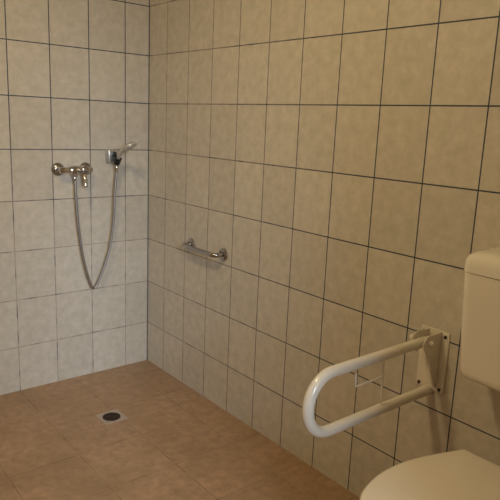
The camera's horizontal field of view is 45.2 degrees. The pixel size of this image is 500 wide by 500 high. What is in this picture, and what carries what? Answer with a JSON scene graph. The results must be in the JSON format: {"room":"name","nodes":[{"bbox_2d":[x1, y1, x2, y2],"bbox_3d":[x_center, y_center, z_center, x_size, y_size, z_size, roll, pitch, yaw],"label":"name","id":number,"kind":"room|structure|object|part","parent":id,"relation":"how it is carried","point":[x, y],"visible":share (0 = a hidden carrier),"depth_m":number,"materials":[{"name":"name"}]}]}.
{"room":"accessible bathroom","nodes":[
{"label":"accessible bathroom","id":0,"kind":"room"},
{"bbox_2d":[0,0,148,394],"bbox_3d":[-1.466,-0.439,2.666,2.450,2.450,0.100,-7,15,-39],"label":"wall","id":1,"kind":"structure","parent":0,"point":[74,74],"depth_m":3.09,"materials":[{"name":"tile"}]},
{"bbox_2d":[51,162,92,186],"bbox_3d":[-0.873,-0.379,3.025,0.215,0.115,0.130,-7,15,-39],"label":"shower mixer","id":2,"kind":"object","parent":1,"relation":"attached to","point":[57,169],"visible":1,"depth_m":3.00,"materials":[{"name":"silver metal"}]},
{"bbox_3d":[-0.828,-0.358,3.011,0.020,0.084,0.046,-5,14,-30],"label":"lever","id":3,"kind":"part","parent":2,"relation":"part of","materials":[{"name":"silver metal"}]},
{"bbox_2d":[73,166,118,288],"bbox_3d":[-0.807,-0.110,3.159,0.246,0.660,0.030,-6,15,-36],"label":"shower hose","id":4,"kind":"object","parent":2,"relation":"attached to","point":[116,167],"visible":1,"depth_m":3.17,"materials":[{"name":"metal"}]},
{"bbox_2d":[105,149,121,164],"bbox_3d":[-0.717,-0.487,3.153,0.099,0.080,0.045,11,14,34],"label":"holder","id":5,"kind":"object","parent":1,"relation":"attached to","point":[110,154],"visible":1,"depth_m":3.15,"materials":[{"name":"silver metal"}]},
{"bbox_3d":[-0.739,-0.496,3.167,0.040,0.070,0.040,-7,15,-39],"label":"plate","id":6,"kind":"part","parent":5,"relation":"part of","materials":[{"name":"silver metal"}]},
{"bbox_2d":[114,156,121,164],"bbox_3d":[-0.693,-0.469,3.146,0.039,0.049,0.049,-7,15,-39],"label":"socket","id":7,"kind":"object","parent":5,"relation":"attached to","point":[116,161],"depth_m":3.13,"materials":[{"name":"black plastic"}]},
{"bbox_2d":[116,141,136,165],"bbox_3d":[-0.641,-0.499,3.105,0.071,0.132,0.158,-7,15,-39],"label":"shower","id":8,"kind":"object","parent":5,"relation":"in","point":[130,145],"visible":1,"depth_m":3.06,"materials":[{"name":"plastic"}]},
{"bbox_3d":[-0.669,-0.492,3.120,0.105,0.111,0.023,13,16,42],"label":"handle","id":9,"kind":"part","parent":8,"relation":"part of","materials":[{"name":"plastic"}]},
{"bbox_2d":[147,0,149,359],"bbox_3d":[-0.563,-0.541,3.327,0.003,2.450,0.003,-7,15,-39],"label":"trim","id":10,"kind":"structure","parent":1,"relation":"attached to","point":[149,0],"depth_m":3.35,"materials":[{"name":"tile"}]},
{"bbox_2d":[0,360,359,499],"bbox_3d":[-0.213,1.195,1.367,2.450,0.100,4.250,-7,15,-39],"label":"floor","id":11,"kind":"structure","parent":0,"point":[174,443],"depth_m":2.61,"materials":[{"name":"tile"}]},
{"bbox_2d":[95,409,127,424],"bbox_3d":[-0.665,0.801,2.883,0.116,0.002,0.116,-7,15,-39],"label":"floor drain","id":12,"kind":"object","parent":11,"relation":"on","point":[112,416],"visible":1,"depth_m":2.88,"materials":[{"name":"metal"}]},
{"bbox_2d":[359,449,499,499],"bbox_3d":[0.530,0.870,1.592,0.553,0.504,0.383,-7,15,-39],"label":"toilet","id":13,"kind":"object","parent":11,"relation":"on","point":[463,474],"visible":1,"depth_m":1.59,"materials":[{"name":"white ceramic"}]},
{"bbox_2d":[148,0,499,497],"bbox_3d":[0.595,-0.214,2.023,0.100,2.450,3.550,-7,15,-39],"label":"wall","id":14,"kind":"structure","parent":0,"point":[343,156],"depth_m":2.34,"materials":[{"name":"tile"}]},
{"bbox_2d":[182,238,227,260],"bbox_3d":[-0.239,-0.001,2.957,0.070,0.062,0.339,-7,15,-39],"label":"grab bar","id":15,"kind":"object","parent":14,"relation":"attached to","point":[190,244],"visible":1,"depth_m":2.88,"materials":[{"name":"silver metal"}]},
{"bbox_2d":[302,324,450,437],"bbox_3d":[0.380,0.403,1.825,0.602,0.230,0.108,-7,15,-39],"label":"support rail","id":16,"kind":"object","parent":14,"relation":"attached to","point":[432,344],"visible":1,"depth_m":1.85,"materials":[{"name":"white metal"}]},
{"bbox_3d":[0.612,0.365,2.009,0.006,0.213,0.108,-7,15,-39],"label":"wall plate","id":17,"kind":"part","parent":16,"relation":"part of","materials":[{"name":"white metal"}]},
{"bbox_2d":[460,247,499,390],"bbox_3d":[0.779,0.341,1.666,0.168,0.650,0.408,-7,15,-39],"label":"toilet cistern","id":18,"kind":"object","parent":14,"relation":"attached to","point":[480,323],"visible":1,"depth_m":1.68,"materials":[{"name":"plastic"}]},
{"bbox_3d":[0.791,0.058,1.606,0.168,0.062,0.408,-7,15,-39],"label":"tank lid","id":19,"kind":"part","parent":18,"relation":"part of","materials":[{"name":"plastic"}]}
]}

